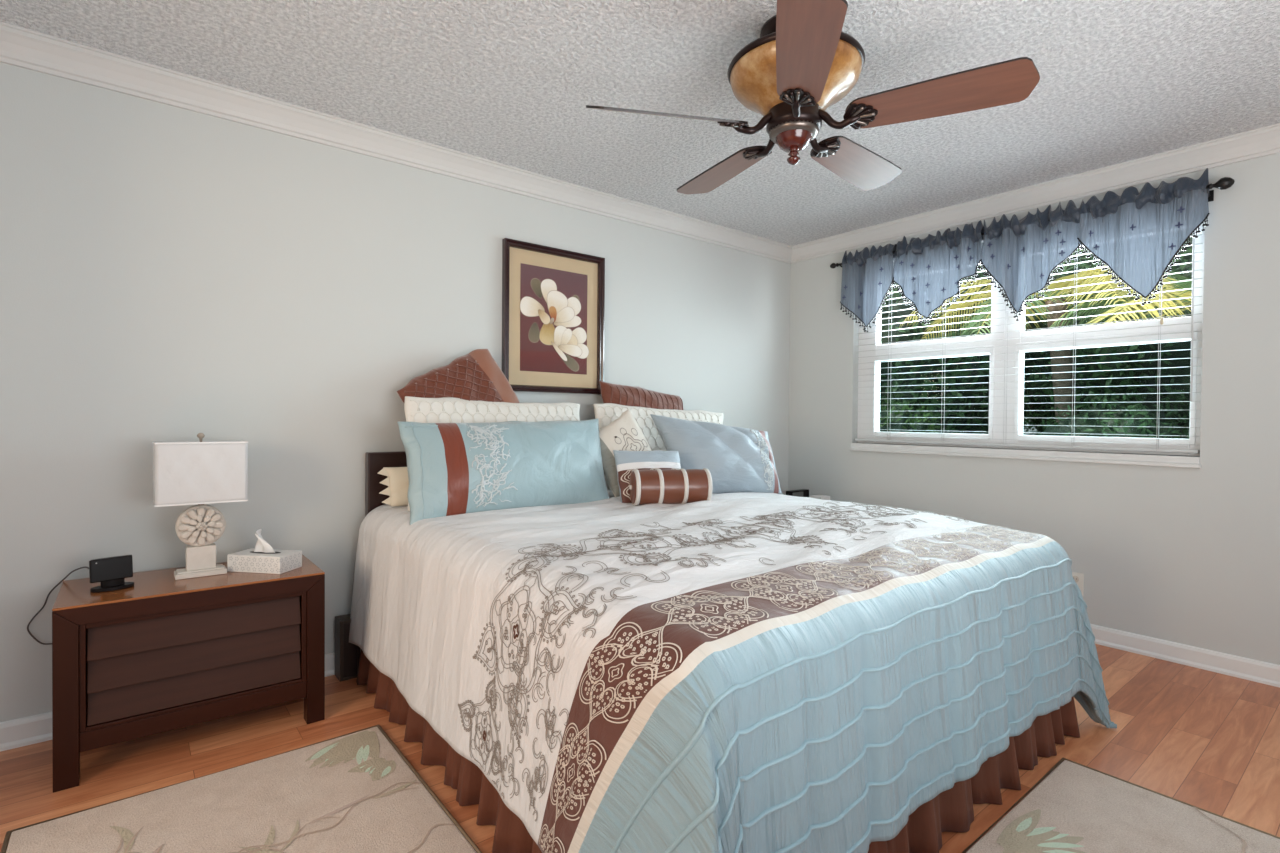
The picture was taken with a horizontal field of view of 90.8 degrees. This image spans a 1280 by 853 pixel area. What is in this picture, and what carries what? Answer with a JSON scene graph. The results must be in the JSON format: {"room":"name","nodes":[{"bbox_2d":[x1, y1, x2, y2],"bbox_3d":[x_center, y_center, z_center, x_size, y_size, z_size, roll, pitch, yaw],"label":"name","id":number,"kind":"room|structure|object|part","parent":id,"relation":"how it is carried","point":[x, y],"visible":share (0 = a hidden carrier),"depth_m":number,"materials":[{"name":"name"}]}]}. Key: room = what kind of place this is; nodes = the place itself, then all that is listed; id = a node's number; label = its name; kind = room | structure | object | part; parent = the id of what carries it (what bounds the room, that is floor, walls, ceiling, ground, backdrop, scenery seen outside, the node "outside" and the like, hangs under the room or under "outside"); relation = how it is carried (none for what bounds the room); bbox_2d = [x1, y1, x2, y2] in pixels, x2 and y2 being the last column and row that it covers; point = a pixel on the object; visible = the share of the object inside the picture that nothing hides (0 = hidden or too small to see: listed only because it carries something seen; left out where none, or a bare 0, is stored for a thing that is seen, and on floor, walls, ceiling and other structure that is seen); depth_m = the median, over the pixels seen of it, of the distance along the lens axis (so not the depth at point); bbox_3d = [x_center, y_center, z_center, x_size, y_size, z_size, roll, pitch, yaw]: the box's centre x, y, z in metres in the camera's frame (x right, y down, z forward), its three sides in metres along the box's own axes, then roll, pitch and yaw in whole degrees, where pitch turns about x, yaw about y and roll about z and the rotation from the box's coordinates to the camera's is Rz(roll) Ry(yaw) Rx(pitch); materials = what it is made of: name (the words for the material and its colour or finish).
{"room":"bedroom","nodes":[
{"label":"bedroom","id":0,"kind":"room"},
{"bbox_2d":[0,62,790,721],"bbox_3d":[-0.737,-0.121,3.405,5.000,2.440,0.150,0,1,-39],"label":"wall","id":1,"kind":"structure","parent":0,"point":[168,273],"depth_m":2.59,"materials":[{"name":"paint"}]},
{"bbox_2d":[0,648,360,751],"bbox_3d":[-0.712,1.054,3.338,4.750,0.092,0.022,0,1,-39],"label":"baseboard","id":2,"kind":"structure","parent":1,"relation":"attached to","point":[29,730],"depth_m":2.19,"materials":[{"name":"paint"}]},
{"bbox_2d":[0,21,792,263],"bbox_3d":[-0.676,-1.287,3.286,4.750,0.105,0.075,0,1,-39],"label":"trim","id":3,"kind":"structure","parent":1,"relation":"attached to","point":[21,47],"depth_m":2.72,"materials":[{"name":"paint"}]},
{"bbox_2d":[502,238,604,393],"bbox_3d":[-0.465,-0.584,3.496,0.636,0.792,0.036,0,1,-39],"label":"picture frame","id":4,"kind":"object","parent":1,"relation":"attached to","point":[553,299],"visible":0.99,"depth_m":3.48,"materials":[{"name":"brown wood"}]},
{"bbox_2d":[520,263,586,374],"bbox_3d":[-0.471,-0.584,3.499,0.429,0.572,0.001,0,1,-39],"label":"print","id":5,"kind":"object","parent":4,"relation":"attached to","point":[538,356],"depth_m":3.46},
{"bbox_2d":[520,278,588,370],"bbox_3d":[-0.467,-0.562,3.501,0.446,0.499,0.004,0,1,-39],"label":"flower","id":6,"kind":"object","parent":4,"relation":"attached to","point":[554,312],"depth_m":3.50,"materials":[{"name":"white paper"}]},
{"bbox_2d":[0,0,1279,245],"bbox_3d":[0.813,-1.363,1.482,5.000,0.120,5.050,0,1,-39],"label":"ceiling","id":7,"kind":"structure","parent":0,"point":[512,83],"depth_m":2.37,"materials":[{"name":"white paint"}]},
{"bbox_2d":[586,0,1039,193],"bbox_3d":[0.527,-1.091,2.130,1.309,0.445,1.316,0,1,-39],"label":"ceiling fan","id":8,"kind":"object","parent":7,"relation":"hanging from","point":[802,63],"visible":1,"depth_m":1.95,"materials":[{"name":"brown wood"}]},
{"bbox_3d":[0.090,-0.994,2.016,0.528,0.075,0.151,0,1,-11],"label":"blade","id":9,"kind":"part","parent":8,"relation":"part of","materials":[{"name":"brown wood"}]},
{"bbox_3d":[0.325,-0.998,2.481,0.163,0.027,0.528,0,1,-27],"label":"blade","id":10,"kind":"part","parent":8,"relation":"part of","materials":[{"name":"brown wood"}]},
{"bbox_3d":[0.372,-0.996,2.072,0.143,0.078,0.030,0,1,-7],"label":"blade arm","id":11,"kind":"part","parent":8,"relation":"part of","materials":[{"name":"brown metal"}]},
{"bbox_3d":[0.450,-0.998,2.222,0.028,0.079,0.143,0,1,-25],"label":"blade arm","id":12,"kind":"part","parent":8,"relation":"part of","materials":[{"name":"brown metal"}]},
{"bbox_3d":[0.512,-1.111,2.094,0.424,0.145,0.424,0,1,-39],"label":"lamp shade","id":13,"kind":"part","parent":8,"relation":"part of","materials":[{"name":"glass"}]},
{"bbox_3d":[0.484,-0.994,1.958,0.028,0.079,0.143,1,1,12],"label":"blade arm","id":14,"kind":"part","parent":8,"relation":"part of","materials":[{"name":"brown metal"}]},
{"bbox_3d":[0.434,-0.986,1.675,0.159,0.049,0.528,1,1,9],"label":"blade","id":15,"kind":"part","parent":8,"relation":"part of","materials":[{"name":"brown wood"}]},
{"bbox_3d":[0.613,-0.996,2.191,0.143,0.079,0.028,0,1,-42],"label":"blade arm","id":16,"kind":"part","parent":8,"relation":"part of","materials":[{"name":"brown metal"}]},
{"bbox_3d":[0.633,-0.993,2.028,0.143,0.079,0.028,1,1,30],"label":"blade arm","id":17,"kind":"part","parent":8,"relation":"part of","materials":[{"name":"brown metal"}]},
{"bbox_3d":[0.820,-0.993,2.391,0.528,0.049,0.159,0,1,-45],"label":"blade","id":18,"kind":"part","parent":8,"relation":"part of","materials":[{"name":"brown wood"}]},
{"bbox_3d":[0.888,-0.985,1.893,0.528,0.054,0.158,1,1,27],"label":"blade","id":19,"kind":"part","parent":8,"relation":"part of","materials":[{"name":"brown wood"}]},
{"bbox_2d":[0,644,1279,852],"bbox_3d":[0.792,1.197,1.516,5.000,0.120,5.050,0,1,-39],"label":"floor","id":20,"kind":"structure","parent":0,"point":[1207,740],"depth_m":2.18,"materials":[{"name":"laminate"}]},
{"bbox_2d":[52,554,324,792],"bbox_3d":[-1.614,0.826,2.309,0.755,0.560,0.417,0,1,-39],"label":"nightstand","id":21,"kind":"object","parent":20,"relation":"on","point":[161,653],"visible":0.94,"depth_m":2.13,"materials":[{"name":"brown wood"}]},
{"bbox_3d":[-1.772,0.835,1.952,0.060,0.551,0.060,0,1,-39],"label":"leg","id":22,"kind":"part","parent":21,"relation":"part of","materials":[{"name":"brown wood"}]},
{"bbox_2d":[27,555,133,644],"bbox_3d":[-1.921,0.647,2.180,0.382,0.418,0.126,1,1,20],"label":"alarm clock","id":23,"kind":"object","parent":21,"relation":"on","point":[111,572],"visible":0.91,"depth_m":2.12,"materials":[{"name":"black plastic"}]},
{"bbox_3d":[-1.961,0.667,2.206,0.304,0.377,0.118,1,1,14],"label":"power cord","id":24,"kind":"part","parent":23,"relation":"part of","materials":[{"name":"black plastic"}]},
{"bbox_3d":[-1.612,0.581,2.306,0.754,0.054,0.417,0,1,-39],"label":"rail","id":25,"kind":"part","parent":21,"relation":"part of","materials":[{"name":"brown wood"}]},
{"bbox_3d":[-1.493,0.780,2.159,0.635,0.338,0.016,0,1,-39],"label":"drawer frame","id":26,"kind":"part","parent":21,"relation":"part of","materials":[{"name":"brown wood"}]},
{"bbox_3d":[-1.496,0.979,2.163,0.635,0.060,0.024,0,1,-39],"label":"rail","id":27,"kind":"part","parent":21,"relation":"part of","materials":[{"name":"brown wood"}]},
{"bbox_3d":[-1.633,0.807,2.332,0.715,0.402,0.357,0,1,-39],"label":"panel","id":28,"kind":"part","parent":21,"relation":"part of","materials":[{"name":"brown wood"}]},
{"bbox_3d":[-1.504,0.681,2.172,0.597,0.098,0.051,0,1,-39],"label":"drawer","id":29,"kind":"part","parent":21,"relation":"part of","materials":[{"name":"brown wood"}]},
{"bbox_3d":[-1.505,0.783,2.173,0.597,0.098,0.051,0,1,-39],"label":"drawer","id":30,"kind":"part","parent":21,"relation":"part of","materials":[{"name":"brown wood"}]},
{"bbox_3d":[-1.506,0.884,2.175,0.597,0.098,0.051,0,1,-39],"label":"drawer","id":31,"kind":"part","parent":21,"relation":"part of","materials":[{"name":"brown wood"}]},
{"bbox_2d":[153,433,247,579],"bbox_3d":[-1.615,0.284,2.324,0.283,0.523,0.172,0,1,-39],"label":"table lamp","id":32,"kind":"object","parent":21,"relation":"on","point":[200,472],"visible":1,"depth_m":2.28,"materials":[{"name":"white fabric"}]},
{"bbox_3d":[-1.614,0.165,2.322,0.282,0.222,0.170,0,1,-39],"label":"lamp shade","id":33,"kind":"part","parent":32,"relation":"part of","materials":[{"name":"fabric"}]},
{"bbox_2d":[227,529,301,573],"bbox_3d":[-1.434,0.471,2.417,0.222,0.150,0.121,1,1,9],"label":"tissue box","id":34,"kind":"object","parent":21,"relation":"on","point":[263,558],"visible":1,"depth_m":2.37,"materials":[{"name":"paper"}]},
{"bbox_3d":[-1.330,0.778,2.538,0.016,0.445,0.297,0,1,-39],"label":"panel","id":35,"kind":"part","parent":21,"relation":"part of","materials":[{"name":"brown wood"}]},
{"bbox_3d":[-1.232,0.833,2.389,0.060,0.551,0.060,0,1,-39],"label":"leg","id":36,"kind":"part","parent":21,"relation":"part of","materials":[{"name":"brown wood"}]},
{"bbox_2d":[0,725,481,852],"bbox_3d":[-0.788,1.119,1.339,0.981,0.015,1.769,0,1,-39],"label":"area rug","id":37,"kind":"object","parent":20,"relation":"on","point":[354,792],"visible":1,"depth_m":1.80,"materials":[{"name":"beige carpet"}]},
{"bbox_2d":[335,614,359,681],"bbox_3d":[-1.291,0.972,2.789,0.084,0.262,0.090,0,1,-39],"label":"storage box","id":38,"kind":"object","parent":20,"relation":"on","point":[347,655],"visible":0.63,"depth_m":2.75,"materials":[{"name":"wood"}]},
{"bbox_3d":[-1.269,0.973,2.763,0.058,0.236,0.010,0,1,-39],"label":"panel","id":39,"kind":"part","parent":38,"relation":"part of","materials":[{"name":"brown wood"}]},
{"bbox_2d":[365,451,406,516],"bbox_3d":[0.188,0.624,2.668,1.980,0.985,2.138,0,1,-39],"label":"bed","id":40,"kind":"object","parent":20,"relation":"on","point":[375,462],"visible":0.02,"depth_m":2.86,"materials":[{"name":"brown wood"}]},
{"bbox_2d":[356,649,1079,852],"bbox_3d":[0.261,0.902,2.569,2.161,0.426,2.126,0,1,-39],"label":"bed skirt","id":41,"kind":"object","parent":40,"relation":"hanging from","point":[951,810],"visible":0.12,"depth_m":1.89,"materials":[{"name":"fabric"}]},
{"bbox_2d":[349,490,1116,852],"bbox_3d":[0.258,0.725,2.562,2.138,0.771,2.244,0,1,-39],"label":"comforter","id":42,"kind":"object","parent":40,"relation":"on","point":[739,672],"visible":0.98,"depth_m":1.62,"materials":[{"name":"fabric"}]},
{"bbox_2d":[377,467,408,505],"bbox_3d":[-0.816,0.262,2.962,0.790,0.169,0.127,0,1,-39],"label":"sleeping pillow","id":43,"kind":"object","parent":42,"relation":"on","point":[397,481],"visible":0.12,"depth_m":2.74,"materials":[{"name":"beige fabric"}]},
{"bbox_2d":[404,396,579,510],"bbox_3d":[-0.646,0.114,3.018,0.966,0.496,0.209,0,1,-39],"label":"quilted sham","id":44,"kind":"object","parent":42,"relation":"on","point":[417,409],"visible":0.24,"depth_m":2.96,"materials":[{"name":"white fabric"}]},
{"bbox_2d":[396,349,519,402],"bbox_3d":[-0.825,-0.123,3.035,0.659,0.528,0.176,0,1,-39],"label":"velvet cushion","id":45,"kind":"object","parent":44,"relation":"on","point":[475,375],"visible":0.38,"depth_m":3.01,"materials":[{"name":"brown fabric"}]},
{"bbox_2d":[397,419,608,524],"bbox_3d":[-0.543,0.174,2.809,1.000,0.424,0.287,0,1,-39],"label":"sham","id":46,"kind":"object","parent":42,"relation":"on","point":[453,468],"visible":0.94,"depth_m":2.65,"materials":[{"name":"blue fabric"}]},
{"bbox_2d":[599,409,651,496],"bbox_3d":[-0.064,0.123,3.203,0.426,0.435,0.207,0,1,-39],"label":"square cushion","id":47,"kind":"object","parent":42,"relation":"on","point":[624,433],"visible":0.52,"depth_m":3.15,"materials":[{"name":"beige fabric"}]},
{"bbox_2d":[613,450,680,502],"bbox_3d":[0.051,0.242,3.056,0.358,0.257,0.155,0,1,-21],"label":"cushion","id":48,"kind":"object","parent":42,"relation":"on","point":[626,461],"visible":0.39,"depth_m":3.01,"materials":[{"name":"fabric"}]},
{"bbox_2d":[593,403,723,489],"bbox_3d":[0.164,0.120,3.644,0.972,0.498,0.220,0,1,-33],"label":"quilted sham","id":49,"kind":"object","parent":42,"relation":"on","point":[606,413],"visible":0.27,"depth_m":3.56,"materials":[{"name":"white fabric"}]},
{"bbox_2d":[599,381,683,409],"bbox_3d":[0.049,-0.055,3.739,0.622,0.409,0.179,0,1,-39],"label":"velvet cushion","id":50,"kind":"object","parent":49,"relation":"on","point":[626,395],"visible":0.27,"depth_m":3.68,"materials":[{"name":"brown fabric"}]},
{"bbox_2d":[629,468,712,505],"bbox_3d":[0.137,0.281,2.935,0.380,0.170,0.171,0,1,-12],"label":"bolster pillow","id":51,"kind":"object","parent":42,"relation":"on","point":[667,486],"visible":0.92,"depth_m":2.87,"materials":[{"name":"brown fabric"}]},
{"bbox_2d":[650,414,781,493],"bbox_3d":[0.423,0.154,3.412,0.709,0.435,0.269,0,1,-20],"label":"sham","id":52,"kind":"object","parent":42,"relation":"on","point":[737,459],"visible":0.88,"depth_m":3.34,"materials":[{"name":"blue fabric"}]},
{"bbox_2d":[962,758,1279,852],"bbox_3d":[1.605,1.141,1.148,0.993,0.015,1.764,0,1,-39],"label":"area rug","id":53,"kind":"object","parent":20,"relation":"on","point":[1076,808],"visible":1,"depth_m":1.79,"materials":[{"name":"beige carpet"}]},
{"bbox_3d":[0.902,0.820,4.342,0.755,0.560,0.417,0,1,-39],"label":"nightstand","id":54,"kind":"object","parent":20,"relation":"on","visible":0},
{"bbox_2d":[786,489,808,496],"bbox_3d":[1.120,0.496,4.485,0.205,0.088,0.054,0,1,-39],"label":"alarm clock","id":55,"kind":"object","parent":54,"relation":"on","point":[801,492],"visible":0.52,"depth_m":4.46,"materials":[{"name":"black plastic"}]},
{"bbox_2d":[810,495,829,499],"bbox_3d":[1.262,0.513,4.432,0.110,0.057,0.095,0,1,-39],"label":"box","id":56,"kind":"object","parent":54,"relation":"on","point":[822,497],"visible":0.55,"depth_m":4.40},
{"bbox_2d":[788,153,1279,664],"bbox_3d":[2.736,-0.086,2.965,0.150,2.440,4.900,0,1,-39],"label":"wall","id":57,"kind":"structure","parent":0,"point":[1183,555],"depth_m":3.06,"materials":[{"name":"paint"}]},
{"bbox_2d":[857,261,1005,447],"bbox_3d":[1.852,-0.463,4.079,0.073,1.170,0.955,0,1,-39],"label":"window","id":58,"kind":"structure","parent":57,"relation":"in","point":[869,391],"depth_m":4.03,"materials":[{"name":"white plastic"}]},
{"bbox_3d":[1.848,-0.185,4.045,0.023,0.525,0.784,0,1,-39],"label":"sash","id":59,"kind":"part","parent":58,"relation":"part of","materials":[{"name":"white wood"}]},
{"bbox_3d":[1.869,-0.498,4.056,0.065,0.110,0.784,0,1,-39],"label":"meeting rail","id":60,"kind":"part","parent":58,"relation":"part of","materials":[{"name":"white plastic"}]},
{"bbox_2d":[850,443,1200,467],"bbox_3d":[2.101,0.154,3.723,0.166,0.052,1.848,0,1,-39],"label":"trim","id":61,"kind":"structure","parent":57,"relation":"attached to","point":[1050,455],"depth_m":3.47,"materials":[{"name":"painted wood"}]},
{"bbox_2d":[830,177,1234,267],"bbox_3d":[2.015,-1.098,3.641,0.118,0.072,2.085,0,1,-39],"label":"curtain rod","id":62,"kind":"object","parent":57,"relation":"attached to","point":[1224,183],"visible":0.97,"depth_m":2.85,"materials":[{"name":"metal"}]},
{"bbox_2d":[840,244,896,331],"bbox_3d":[1.516,-0.915,4.200,0.095,0.586,0.405,0,1,-39],"label":"valance","id":63,"kind":"object","parent":62,"relation":"hanging from","point":[867,277],"visible":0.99,"depth_m":4.17,"materials":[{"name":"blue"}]},
{"bbox_2d":[893,220,983,323],"bbox_3d":[1.801,-0.917,3.844,0.107,0.583,0.561,0,1,-39],"label":"valance","id":64,"kind":"object","parent":62,"relation":"hanging from","point":[928,271],"visible":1,"depth_m":3.83,"materials":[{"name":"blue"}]},
{"bbox_2d":[980,199,1082,320],"bbox_3d":[2.124,-0.889,3.443,0.114,0.612,0.504,0,1,-39],"label":"valance","id":65,"kind":"object","parent":62,"relation":"hanging from","point":[1021,255],"visible":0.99,"depth_m":3.42,"materials":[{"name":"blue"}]},
{"bbox_2d":[1077,168,1209,304],"bbox_3d":[2.429,-0.886,3.068,0.101,0.600,0.511,0,1,-41],"label":"valance","id":66,"kind":"object","parent":62,"relation":"hanging from","point":[1137,235],"visible":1,"depth_m":3.05,"materials":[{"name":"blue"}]},
{"bbox_2d":[790,123,1279,263],"bbox_3d":[2.658,-1.253,2.879,0.075,0.105,4.900,0,1,-39],"label":"trim","id":67,"kind":"structure","parent":57,"relation":"attached to","point":[1264,141],"depth_m":3.35,"materials":[{"name":"paint"}]},
{"bbox_2d":[1072,572,1083,595],"bbox_3d":[2.316,0.835,3.360,0.011,0.118,0.074,0,1,-39],"label":"power outlet","id":68,"kind":"object","parent":57,"relation":"attached to","point":[1078,577],"visible":0.38,"depth_m":3.34,"materials":[{"name":"white plastic"}]},
{"bbox_2d":[1003,223,1204,455],"bbox_3d":[2.430,-0.449,3.364,0.073,1.170,0.885,0,1,-39],"label":"window","id":69,"kind":"structure","parent":57,"relation":"in","point":[1014,390],"depth_m":3.31,"materials":[{"name":"white plastic"}]},
{"bbox_2d":[855,225,1203,452],"bbox_3d":[2.080,-0.463,3.694,0.048,1.153,1.828,0,1,-39],"label":"blind","id":70,"kind":"object","parent":69,"relation":"attached to","point":[1193,244],"visible":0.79,"depth_m":3.46,"materials":[{"name":"white plastic"}]},
{"bbox_3d":[1.667,-0.457,4.215,0.036,1.110,0.002,0,1,-39],"label":"ladder cord","id":71,"kind":"part","parent":70,"relation":"part of","materials":[{"name":"white fabric"}]},
{"bbox_3d":[1.893,-0.451,3.935,0.036,1.110,0.002,0,1,-39],"label":"ladder cord","id":72,"kind":"part","parent":70,"relation":"part of","materials":[{"name":"white fabric"}]},
{"bbox_3d":[2.119,-0.446,3.655,0.036,1.110,0.002,0,1,-39],"label":"ladder cord","id":73,"kind":"part","parent":70,"relation":"part of","materials":[{"name":"white fabric"}]},
{"bbox_3d":[2.080,0.105,3.705,0.028,0.017,1.820,0,1,-39],"label":"rail","id":74,"kind":"part","parent":70,"relation":"part of","materials":[{"name":"white plastic"}]},
{"bbox_3d":[2.333,-0.440,3.391,0.036,1.110,0.002,0,1,-39],"label":"ladder cord","id":75,"kind":"part","parent":70,"relation":"part of","materials":[{"name":"white fabric"}]},
{"bbox_3d":[2.559,-0.434,3.111,0.036,1.110,0.002,0,1,-39],"label":"ladder cord","id":76,"kind":"part","parent":70,"relation":"part of","materials":[{"name":"white fabric"}]},
{"bbox_3d":[2.551,-0.744,3.083,0.014,0.491,0.013,0,1,-39],"label":"lift cord","id":77,"kind":"part","parent":70,"relation":"part of","materials":[{"name":"white fabric"}]},
{"bbox_3d":[2.419,-0.171,3.339,0.023,0.525,0.796,0,1,-39],"label":"sash","id":78,"kind":"part","parent":69,"relation":"part of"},
{"bbox_3d":[2.440,-0.484,3.349,0.065,0.110,0.796,0,1,-39],"label":"meeting rail","id":79,"kind":"part","parent":69,"relation":"part of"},
{"bbox_2d":[1090,624,1279,687],"bbox_3d":[2.659,1.088,2.927,0.022,0.092,4.900,0,1,-39],"label":"baseboard","id":80,"kind":"structure","parent":57,"relation":"attached to","point":[1258,671],"depth_m":2.99,"materials":[{"name":"paint"}]},
{"label":"outside","id":81,"kind":"structure","parent":0,"visible":0},
{"bbox_3d":[7.983,1.314,7.812,13.600,0.100,24.000,0,1,-39],"label":"ground","id":82,"kind":"structure","parent":81,"visible":0},
{"bbox_2d":[880,387,940,432],"bbox_3d":[2.730,0.415,6.839,1.228,1.700,1.206,0,1,-39],"label":"shrub","id":83,"kind":"object","parent":82,"relation":"on","point":[898,412],"visible":0.17,"depth_m":6.55,"materials":[{"name":"green plant"}]},
{"bbox_2d":[880,265,1060,433],"bbox_3d":[4.259,-1.227,9.320,3.310,4.946,3.455,0,1,-39],"label":"leafy tree","id":84,"kind":"object","parent":82,"relation":"on","point":[972,404],"visible":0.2,"depth_m":8.29,"materials":[{"name":"green plant"}]},
{"bbox_2d":[899,265,1191,422],"bbox_3d":[3.911,-0.153,6.238,2.388,2.873,2.626,0,1,-39],"label":"palm tree","id":85,"kind":"object","parent":82,"relation":"on","point":[1061,379],"visible":0.53,"depth_m":6.14,"materials":[{"name":"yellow plant"}]},
{"bbox_2d":[1023,250,1100,434],"bbox_3d":[8.028,-2.186,11.513,5.021,6.868,4.966,0,1,-39],"label":"leafy tree","id":86,"kind":"object","parent":82,"relation":"on","point":[1046,387],"visible":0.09,"depth_m":10.76,"materials":[{"name":"green plant"}]},
{"bbox_2d":[1030,233,1192,435],"bbox_3d":[6.592,-1.311,7.224,3.524,5.209,3.518,0,1,-39],"label":"leafy tree","id":87,"kind":"object","parent":82,"relation":"on","point":[1121,385],"visible":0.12,"depth_m":7.01,"materials":[{"name":"green plant"}]},
{"bbox_2d":[1035,386,1189,438],"bbox_3d":[4.158,0.469,5.635,1.613,1.648,1.642,0,1,-39],"label":"shrub","id":88,"kind":"object","parent":82,"relation":"on","point":[1088,423],"visible":0.2,"depth_m":5.40,"materials":[{"name":"green plant"}]},
{"bbox_2d":[1049,279,1191,328],"bbox_3d":[4.587,0.045,4.990,1.983,2.522,2.308,0,1,-39],"label":"palm tree","id":89,"kind":"object","parent":82,"relation":"on","point":[1180,293],"visible":0.32,"depth_m":5.10,"materials":[{"name":"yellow plant"}]}
]}

